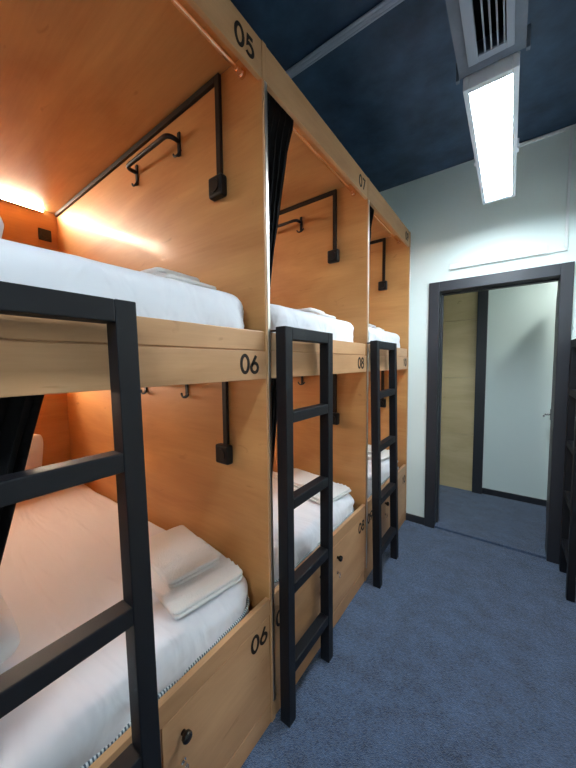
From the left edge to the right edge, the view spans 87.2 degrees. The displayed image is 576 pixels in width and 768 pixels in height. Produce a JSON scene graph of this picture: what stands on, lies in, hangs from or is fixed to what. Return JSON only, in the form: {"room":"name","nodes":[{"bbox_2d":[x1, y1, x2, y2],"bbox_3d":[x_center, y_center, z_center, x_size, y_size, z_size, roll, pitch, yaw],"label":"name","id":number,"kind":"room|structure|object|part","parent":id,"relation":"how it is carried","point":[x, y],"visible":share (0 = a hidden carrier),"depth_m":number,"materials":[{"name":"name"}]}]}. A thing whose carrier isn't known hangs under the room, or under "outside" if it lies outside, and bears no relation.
{"room":"dormitory","nodes":[
{"label":"dormitory","id":0,"kind":"room"},
{"bbox_2d":[225,0,575,191],"bbox_3d":[-1.062,-1.716,0.639,3.605,0.100,6.176,2,5,36],"label":"ceiling","id":1,"kind":"structure","parent":0,"point":[389,93],"depth_m":1.73,"materials":[{"name":"blue paint"}]},
{"bbox_2d":[285,0,403,78],"bbox_3d":[0.416,-1.720,1.394,1.915,0.024,0.049,2,5,36],"label":"cable trunking","id":2,"kind":"object","parent":1,"relation":"attached to","point":[384,6],"visible":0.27,"depth_m":1.49,"materials":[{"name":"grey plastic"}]},
{"bbox_2d":[445,0,530,84],"bbox_3d":[0.528,-1.433,0.804,0.233,0.521,0.810,2,5,36],"label":"ventilation duct","id":3,"kind":"object","parent":1,"relation":"hanging from","point":[484,33],"visible":1,"depth_m":1.06,"materials":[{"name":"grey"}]},
{"bbox_3d":[0.630,-1.194,0.954,0.141,0.007,0.387,2,5,36],"label":"grille plate","id":4,"kind":"part","parent":3,"relation":"part of","materials":[{"name":"grey metal"}]},
{"bbox_2d":[463,51,519,204],"bbox_3d":[1.093,-1.476,1.578,0.196,0.550,1.089,2,5,36],"label":"ceiling light","id":5,"kind":"object","parent":1,"relation":"hanging from","point":[491,93],"visible":0.99,"depth_m":1.39,"materials":[{"name":"white plastic"}]},
{"bbox_2d":[470,74,512,200],"bbox_3d":[1.096,-1.214,1.595,0.141,0.006,1.033,2,5,36],"label":"diffuser","id":6,"kind":"object","parent":5,"relation":"attached to","point":[491,103],"depth_m":1.46,"materials":[{"name":"white plastic"}]},
{"bbox_2d":[241,484,575,767],"bbox_3d":[-0.320,1.501,0.988,4.590,0.118,7.230,2,5,36],"label":"floor","id":7,"kind":"structure","parent":0,"point":[463,655],"depth_m":1.53,"materials":[{"name":"blue carpet"}]},
{"bbox_2d":[0,281,161,767],"bbox_3d":[-0.472,0.653,0.612,0.096,1.664,0.377,0,4,36],"label":"ladder","id":8,"kind":"object","parent":7,"relation":"on","point":[132,615],"visible":1,"depth_m":0.67,"materials":[{"name":"black metal"}]},
{"bbox_3d":[-0.478,-0.152,0.556,0.048,0.050,0.283,0,4,36],"label":"rail","id":9,"kind":"part","parent":8,"relation":"part of","materials":[{"name":"black metal"}]},
{"bbox_2d":[0,0,275,767],"bbox_3d":[-1.230,0.079,1.414,2.168,2.718,1.049,2,5,36],"label":"bunk bed","id":10,"kind":"object","parent":7,"relation":"on","point":[82,82],"depth_m":1.25,"materials":[{"name":"brown wood"}]},
{"bbox_3d":[-2.103,-1.280,1.940,0.016,0.022,0.856,2,5,36],"label":"led strip","id":11,"kind":"part","parent":10,"relation":"part of","materials":[{"name":"white plastic"}]},
{"bbox_2d":[0,395,43,564],"bbox_3d":[-0.641,0.389,0.597,0.052,0.875,0.330,2,5,36],"label":"curtain","id":12,"kind":"object","parent":10,"relation":"hanging from","point":[19,415],"visible":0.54,"depth_m":0.65,"materials":[{"name":"black fabric"}]},
{"bbox_3d":[-2.096,0.054,2.049,0.018,2.700,1.049,2,5,36],"label":"panel","id":13,"kind":"part","parent":10,"relation":"part of","materials":[{"name":"brown wood"}]},
{"bbox_2d":[38,227,51,241],"bbox_3d":[-1.847,-1.133,2.298,0.016,0.086,0.080,2,5,36],"label":"wall outlet","id":14,"kind":"object","parent":10,"relation":"attached to","point":[43,234],"visible":1,"depth_m":2.29,"materials":[{"name":"black plastic"}]},
{"bbox_2d":[41,231,49,238],"bbox_3d":[-1.842,-1.133,2.294,0.004,0.054,0.054,2,5,36],"label":"socket","id":15,"kind":"object","parent":14,"relation":"attached to","point":[44,234],"depth_m":2.29,"materials":[{"name":"black plastic"}]},
{"bbox_3d":[-1.256,-1.269,1.332,2.102,0.018,1.001,2,5,36],"label":"ceiling panel","id":16,"kind":"part","parent":10,"relation":"part of","materials":[{"name":"brown wood"}]},
{"bbox_2d":[0,238,243,328],"bbox_3d":[-1.238,-0.256,1.402,2.061,0.204,0.973,2,5,36],"label":"mattress","id":17,"kind":"object","parent":10,"relation":"on","point":[154,296],"visible":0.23,"depth_m":0.78,"materials":[{"name":"white fabric"}]},
{"bbox_2d":[0,216,3,237],"bbox_3d":[-1.098,-0.437,0.882,0.647,0.241,0.314,2,5,36],"label":"pillow","id":18,"kind":"object","parent":17,"relation":"on","point":[1,221],"visible":0.95,"depth_m":0.82,"materials":[{"name":"white fabric"}]},
{"bbox_2d":[156,273,215,289],"bbox_3d":[-0.482,-0.377,1.210,0.340,0.046,0.250,2,4,31],"label":"folded towel","id":19,"kind":"object","parent":17,"relation":"on","point":[169,276],"visible":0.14,"depth_m":1.08,"materials":[{"name":"white fabric"}]},
{"bbox_2d":[140,267,199,281],"bbox_3d":[-0.513,-0.410,1.224,0.260,0.043,0.220,2,5,32],"label":"folded towel","id":20,"kind":"object","parent":19,"relation":"on","point":[156,270],"visible":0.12,"depth_m":1.11,"materials":[{"name":"white fabric"}]},
{"bbox_2d":[0,484,249,767],"bbox_3d":[-1.226,0.889,1.479,2.063,0.202,0.974,2,5,36],"label":"mattress","id":21,"kind":"object","parent":10,"relation":"on","point":[60,567],"visible":0.46,"depth_m":1.05,"materials":[{"name":"white fabric"}]},
{"bbox_2d":[0,593,19,663],"bbox_3d":[-1.087,0.746,0.960,0.647,0.173,0.257,2,5,36],"label":"pillow","id":22,"kind":"object","parent":21,"relation":"on","point":[9,633],"visible":1,"depth_m":0.87,"materials":[{"name":"white fabric"}]},
{"bbox_2d":[25,434,42,469],"bbox_3d":[-1.946,0.545,1.975,0.233,0.391,0.552,2,5,36],"label":"pillow","id":23,"kind":"object","parent":21,"relation":"on","point":[35,456],"visible":0.29,"depth_m":2.10,"materials":[{"name":"white fabric"}]},
{"bbox_2d":[151,537,242,619],"bbox_3d":[-0.416,0.773,1.259,0.390,0.039,0.300,3,5,44],"label":"folded towel","id":24,"kind":"object","parent":21,"relation":"on","point":[179,601],"visible":0.5,"depth_m":1.14,"materials":[{"name":"white fabric"}]},
{"bbox_2d":[149,525,219,587],"bbox_3d":[-0.493,0.740,1.338,0.230,0.041,0.380,-4,5,-45],"label":"folded towel","id":25,"kind":"object","parent":24,"relation":"on","point":[177,555],"visible":0.89,"depth_m":1.29,"materials":[{"name":"white fabric"}]},
{"bbox_2d":[55,73,226,216],"bbox_3d":[-1.032,-1.046,1.782,1.908,0.485,0.040,2,5,36],"label":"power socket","id":26,"kind":"object","parent":10,"relation":"attached to","point":[217,183],"visible":1,"depth_m":1.29,"materials":[{"name":"black plastic"}]},
{"bbox_2d":[208,173,226,201],"bbox_3d":[-0.293,-0.818,1.258,0.082,0.084,0.036,2,5,36],"label":"socket","id":27,"kind":"object","parent":26,"relation":"attached to","point":[218,183],"depth_m":1.24,"materials":[{"name":"black plastic"}]},
{"bbox_2d":[126,131,181,186],"bbox_3d":[-0.683,-1.118,1.500,0.452,0.117,0.072,2,5,36],"label":"rail","id":28,"kind":"object","parent":10,"relation":"attached to","point":[164,136],"visible":1,"depth_m":1.44,"materials":[{"name":"black metal"}]},
{"bbox_3d":[-0.932,0.057,1.831,2.117,2.700,0.024,2,5,36],"label":"panel","id":29,"kind":"part","parent":10,"relation":"part of","materials":[{"name":"brown wood"}]},
{"bbox_2d":[141,384,188,397],"bbox_3d":[-0.672,0.007,1.576,0.452,0.117,0.072,2,5,36],"label":"rail","id":30,"kind":"object","parent":10,"relation":"attached to","point":[186,385],"visible":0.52,"depth_m":1.49,"materials":[{"name":"black metal"}]},
{"bbox_3d":[-0.309,1.064,0.914,0.030,0.033,0.033,2,5,36],"label":"knob","id":31,"kind":"part","parent":10,"relation":"part of","materials":[{"name":"black metal"}]},
{"bbox_3d":[-0.469,-1.161,0.762,0.034,0.034,1.001,2,5,36],"label":"curtain rod","id":32,"kind":"part","parent":10,"relation":"part of","materials":[{"name":"silver metal"}]},
{"bbox_3d":[-0.224,1.166,1.076,0.018,0.386,0.479,2,5,36],"label":"drawer","id":33,"kind":"part","parent":10,"relation":"part of","materials":[{"name":"brown wood"}]},
{"bbox_2d":[216,382,232,464],"bbox_3d":[-1.021,0.079,1.858,1.908,0.485,0.040,2,5,36],"label":"power socket","id":34,"kind":"object","parent":10,"relation":"attached to","point":[224,451],"visible":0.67,"depth_m":1.32,"materials":[{"name":"black plastic"}]},
{"bbox_3d":[-0.071,0.112,1.206,0.003,2.476,0.014,2,5,36],"label":"edge trim","id":35,"kind":"part","parent":10,"relation":"part of","materials":[{"name":"silver metal"}]},
{"bbox_2d":[270,326,332,727],"bbox_3d":[0.074,0.595,1.388,0.096,1.664,0.384,2,5,36],"label":"ladder","id":36,"kind":"object","parent":7,"relation":"on","point":[292,655],"visible":0.94,"depth_m":1.27,"materials":[{"name":"black metal"}]},
{"bbox_3d":[0.084,-0.209,1.320,0.048,0.050,0.290,2,5,36],"label":"rail","id":37,"kind":"part","parent":36,"relation":"part of","materials":[{"name":"black metal"}]},
{"bbox_2d":[266,47,369,714],"bbox_3d":[-0.616,0.017,2.248,2.168,2.718,1.025,2,5,36],"label":"bunk bed","id":38,"kind":"object","parent":7,"relation":"on","point":[317,163],"visible":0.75,"depth_m":2.02,"materials":[{"name":"brown wood"}]},
{"bbox_2d":[271,378,276,477],"bbox_3d":[-0.083,0.273,1.352,0.052,0.755,0.174,2,5,36],"label":"curtain","id":39,"kind":"object","parent":38,"relation":"hanging from","point":[273,380],"visible":0.11,"depth_m":1.35,"materials":[{"name":"black fabric"}]},
{"bbox_2d":[267,91,293,284],"bbox_3d":[-0.064,-0.798,1.321,0.052,0.855,0.272,2,5,36],"label":"curtain","id":40,"kind":"object","parent":38,"relation":"hanging from","point":[280,124],"visible":0.34,"depth_m":1.31,"materials":[{"name":"black fabric"}]},
{"bbox_2d":[278,217,303,232],"bbox_3d":[-0.077,-1.179,2.325,0.452,0.117,0.072,2,5,36],"label":"rail","id":41,"kind":"object","parent":38,"relation":"attached to","point":[292,220],"visible":0.51,"depth_m":2.23,"materials":[{"name":"black metal"}]},
{"bbox_3d":[-0.078,-1.198,2.323,0.405,0.021,0.070,2,5,36],"label":"rail","id":42,"kind":"part","parent":41,"relation":"part of","materials":[{"name":"black metal"}]},
{"bbox_3d":[0.069,1.137,1.475,0.018,0.386,0.454,2,5,36],"label":"drawer","id":43,"kind":"part","parent":38,"relation":"part of","materials":[{"name":"brown wood"}]},
{"bbox_2d":[279,189,339,263],"bbox_3d":[-0.426,-1.107,2.607,1.908,0.485,0.040,2,5,36],"label":"conduit pipe","id":44,"kind":"object","parent":38,"relation":"attached to","point":[333,256],"visible":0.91,"depth_m":2.07,"materials":[{"name":"black plastic"}]},
{"bbox_2d":[327,249,339,263],"bbox_3d":[0.313,-0.879,2.082,0.082,0.084,0.036,2,5,36],"label":"socket","id":45,"kind":"object","parent":44,"relation":"attached to","point":[333,256],"depth_m":2.06,"materials":[{"name":"black plastic"}]},
{"bbox_2d":[270,304,353,341],"bbox_3d":[-0.634,-0.317,2.228,2.066,0.203,0.973,2,5,36],"label":"mattress","id":46,"kind":"object","parent":38,"relation":"on","point":[341,330],"visible":0.12,"depth_m":1.51,"materials":[{"name":"white fabric"}]},
{"bbox_2d":[310,311,335,318],"bbox_3d":[0.124,-0.438,2.034,0.340,0.046,0.242,2,4,31],"label":"folded towel","id":47,"kind":"object","parent":46,"relation":"on","point":[315,312],"visible":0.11,"depth_m":1.89,"materials":[{"name":"white fabric"}]},
{"bbox_2d":[297,308,324,312],"bbox_3d":[0.093,-0.472,2.048,0.260,0.043,0.212,2,5,32],"label":"folded towel","id":48,"kind":"object","parent":47,"relation":"on","point":[309,310],"visible":0.21,"depth_m":1.92,"materials":[{"name":"white fabric"}]},
{"bbox_2d":[272,472,353,587],"bbox_3d":[-0.621,0.828,2.304,2.064,0.202,0.973,2,5,36],"label":"mattress","id":49,"kind":"object","parent":38,"relation":"on","point":[306,515],"visible":0.09,"depth_m":1.69,"materials":[{"name":"white fabric"}]},
{"bbox_2d":[294,482,350,503],"bbox_3d":[0.190,0.712,2.083,0.400,0.039,0.300,3,5,44],"label":"folded towel","id":50,"kind":"object","parent":49,"relation":"on","point":[339,490],"visible":0.25,"depth_m":1.98,"materials":[{"name":"white fabric"}]},
{"bbox_2d":[275,468,333,487],"bbox_3d":[0.113,0.678,2.162,0.230,0.040,0.390,-4,5,-45],"label":"folded towel","id":51,"kind":"object","parent":50,"relation":"on","point":[301,477],"visible":0.34,"depth_m":2.16,"materials":[{"name":"white fabric"}]},
{"bbox_3d":[-0.649,-1.330,2.156,2.102,0.018,1.001,2,5,36],"label":"ceiling panel","id":52,"kind":"part","parent":38,"relation":"part of","materials":[{"name":"brown wood"}]},
{"bbox_3d":[-0.326,-0.005,2.655,2.117,2.700,0.024,2,5,36],"label":"panel","id":53,"kind":"part","parent":38,"relation":"part of","materials":[{"name":"brown wood"}]},
{"bbox_3d":[0.137,-1.223,1.586,0.034,0.034,1.001,2,5,36],"label":"curtain rod","id":54,"kind":"part","parent":38,"relation":"part of","materials":[{"name":"brown metal"}]},
{"bbox_2d":[333,374,338,424],"bbox_3d":[0.347,0.109,2.128,0.039,0.354,0.040,2,5,36],"label":"power socket","id":55,"kind":"object","parent":38,"relation":"attached to","point":[335,414],"visible":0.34,"depth_m":2.12,"materials":[{"name":"black plastic"}]},
{"bbox_3d":[0.382,1.105,1.900,0.018,0.386,0.479,2,5,36],"label":"drawer","id":56,"kind":"part","parent":38,"relation":"part of","materials":[{"name":"brown wood"}]},
{"bbox_3d":[0.535,0.050,2.030,0.003,2.476,0.014,2,5,36],"label":"edge trim","id":57,"kind":"part","parent":38,"relation":"part of","materials":[{"name":"silver metal"}]},
{"bbox_2d":[344,181,410,576],"bbox_3d":[-0.017,-0.044,3.062,2.168,2.718,1.001,2,5,36],"label":"bunk bed","id":58,"kind":"object","parent":7,"relation":"on","point":[389,309],"visible":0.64,"depth_m":2.83,"materials":[{"name":"brown wood"}]},
{"bbox_3d":[-0.050,-1.391,2.971,2.102,0.018,0.977,2,5,36],"label":"ceiling panel","id":59,"kind":"part","parent":58,"relation":"part of","materials":[{"name":"brown wood"}]},
{"bbox_2d":[369,206,373,249],"bbox_3d":[0.542,-0.859,2.145,0.052,0.855,0.272,2,5,36],"label":"curtain","id":60,"kind":"object","parent":58,"relation":"hanging from","point":[371,208],"visible":0.05,"depth_m":2.18,"materials":[{"name":"black fabric"}]},
{"bbox_3d":[0.676,1.075,2.299,0.018,0.386,0.454,2,5,36],"label":"drawer","id":61,"kind":"part","parent":58,"relation":"part of","materials":[{"name":"brown wood"}]},
{"bbox_2d":[370,238,386,290],"bbox_3d":[0.166,-1.167,3.411,1.908,0.485,0.040,2,5,36],"label":"power socket","id":62,"kind":"object","parent":58,"relation":"attached to","point":[382,285],"visible":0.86,"depth_m":2.87,"materials":[{"name":"black plastic"}]},
{"bbox_2d":[378,281,386,290],"bbox_3d":[0.905,-0.939,2.887,0.082,0.084,0.036,2,5,36],"label":"socket","id":63,"kind":"object","parent":62,"relation":"attached to","point":[382,285],"depth_m":2.87,"materials":[{"name":"black plastic"}]},
{"bbox_2d":[381,371,383,389],"bbox_3d":[0.925,-0.035,2.937,0.021,0.175,0.040,2,5,36],"label":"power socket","id":64,"kind":"object","parent":58,"relation":"attached to","point":[382,372],"depth_m":2.95,"materials":[{"name":"black plastic"}]},
{"bbox_2d":[367,458,398,498],"bbox_3d":[-0.021,0.767,3.118,2.063,0.202,0.949,2,5,36],"label":"mattress","id":65,"kind":"object","parent":58,"relation":"on","point":[385,464],"visible":0.05,"depth_m":2.53,"materials":[{"name":"white fabric"}]},
{"bbox_2d":[368,449,388,460],"bbox_3d":[0.782,0.651,2.888,0.400,0.038,0.292,3,5,44],"label":"folded towel","id":66,"kind":"object","parent":65,"relation":"on","point":[385,453],"visible":0.12,"depth_m":2.75,"materials":[{"name":"white fabric"}]},
{"bbox_2d":[368,444,370,454],"bbox_3d":[0.705,0.618,2.967,0.222,0.040,0.390,-4,5,-45],"label":"folded towel","id":67,"kind":"object","parent":66,"relation":"on","point":[369,446],"visible":0.05,"depth_m":2.82,"materials":[{"name":"white fabric"}]},
{"bbox_2d":[380,398,385,407],"bbox_3d":[0.933,0.183,2.948,0.050,0.088,0.040,2,5,36],"label":"power socket","id":68,"kind":"object","parent":58,"relation":"attached to","point":[382,402],"depth_m":2.94,"materials":[{"name":"black plastic"}]},
{"bbox_2d":[369,327,399,347],"bbox_3d":[-0.033,-0.378,3.042,2.067,0.203,0.950,2,5,36],"label":"mattress","id":69,"kind":"object","parent":58,"relation":"on","point":[374,334],"visible":0.06,"depth_m":2.40,"materials":[{"name":"white fabric"}]},
{"bbox_3d":[0.736,-1.283,2.401,0.034,0.034,0.977,2,5,36],"label":"curtain rod","id":70,"kind":"part","parent":58,"relation":"part of","materials":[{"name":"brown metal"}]},
{"bbox_3d":[0.266,-0.065,3.460,2.117,2.700,0.024,2,5,36],"label":"panel","id":71,"kind":"part","parent":58,"relation":"part of","materials":[{"name":"brown wood"}]},
{"bbox_3d":[0.981,1.044,2.715,0.018,0.386,0.455,2,5,36],"label":"drawer","id":72,"kind":"part","parent":58,"relation":"part of","materials":[{"name":"brown wood"}]},
{"bbox_3d":[1.128,-0.009,2.835,0.003,2.476,0.014,2,5,36],"label":"edge trim","id":73,"kind":"part","parent":58,"relation":"part of","materials":[{"name":"silver metal"}]},
{"bbox_2d":[364,340,397,588],"bbox_3d":[0.681,0.536,2.184,0.096,1.664,0.418,1,4,36],"label":"ladder","id":74,"kind":"object","parent":7,"relation":"on","point":[380,543],"visible":0.99,"depth_m":2.04,"materials":[{"name":"black metal"}]},
{"bbox_3d":[0.678,-0.269,2.127,0.048,0.050,0.324,1,4,36],"label":"rail","id":75,"kind":"part","parent":74,"relation":"part of","materials":[{"name":"black metal"}]},
{"bbox_2d":[559,339,575,602],"bbox_3d":[1.906,0.536,1.994,0.080,1.664,0.373,2,5,36],"label":"ladder","id":76,"kind":"object","parent":7,"relation":"on","point":[567,558],"visible":1,"depth_m":2.08,"materials":[{"name":"black metal"}]},
{"bbox_3d":[1.881,-0.270,1.952,0.039,0.050,0.279,2,5,36],"label":"rail","id":77,"kind":"part","parent":76,"relation":"part of","materials":[{"name":"black metal"}]},
{"bbox_2d":[440,292,477,490],"bbox_3d":[1.642,-0.074,3.853,1.290,2.602,0.112,2,5,36],"label":"cladding","id":78,"kind":"object","parent":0,"point":[460,310],"visible":0.15,"depth_m":3.54,"materials":[{"name":"brown wood"}]},
{"bbox_2d":[379,124,575,516],"bbox_3d":[0.746,-0.276,3.182,3.605,3.150,0.120,2,5,36],"label":"wall","id":79,"kind":"structure","parent":0,"point":[446,217],"depth_m":2.50,"materials":[{"name":"white paint"}]},
{"bbox_2d":[406,513,423,524],"bbox_3d":[1.208,1.283,2.876,0.170,0.070,0.012,2,5,36],"label":"baseboard","id":80,"kind":"structure","parent":79,"relation":"attached to","point":[410,517],"depth_m":2.87,"materials":[{"name":"grey laminate"}]},
{"bbox_2d":[424,261,574,563],"bbox_3d":[1.681,0.227,2.524,0.943,2.215,0.152,2,5,36],"label":"door frame","id":81,"kind":"structure","parent":79,"relation":"attached to","point":[562,273],"depth_m":2.31,"materials":[{"name":"grey metal"}]},
{"bbox_2d":[449,125,573,269],"bbox_3d":[1.669,-1.376,2.326,0.747,0.844,0.031,2,5,36],"label":"duct","id":82,"kind":"object","parent":79,"relation":"attached to","point":[542,250],"depth_m":2.21,"materials":[{"name":"white plastic"}]},
{"bbox_2d":[543,298,556,515],"bbox_3d":[2.308,0.251,2.662,0.099,2.084,0.800,3,5,41],"label":"door","id":83,"kind":"structure","parent":79,"relation":"in","point":[544,414],"depth_m":2.78,"materials":[{"name":"grey laminate"}]},
{"bbox_2d":[482,282,557,499],"bbox_3d":[2.932,-0.024,2.916,1.720,2.602,0.100,2,5,36],"label":"door","id":84,"kind":"structure","parent":0,"point":[521,319],"depth_m":3.21,"materials":[{"name":"white paint"}]},
{"bbox_2d":[472,290,488,493],"bbox_3d":[2.188,-0.051,3.429,0.097,2.602,0.150,2,5,36],"label":"trim","id":85,"kind":"structure","parent":84,"relation":"attached to","point":[483,296],"depth_m":3.38,"materials":[{"name":"black metal"}]},
{"bbox_2d":[482,488,546,505],"bbox_3d":[2.912,1.245,2.952,1.715,0.065,0.016,2,5,36],"label":"baseboard","id":86,"kind":"structure","parent":84,"relation":"attached to","point":[507,495],"depth_m":3.27,"materials":[{"name":"grey laminate"}]}
]}

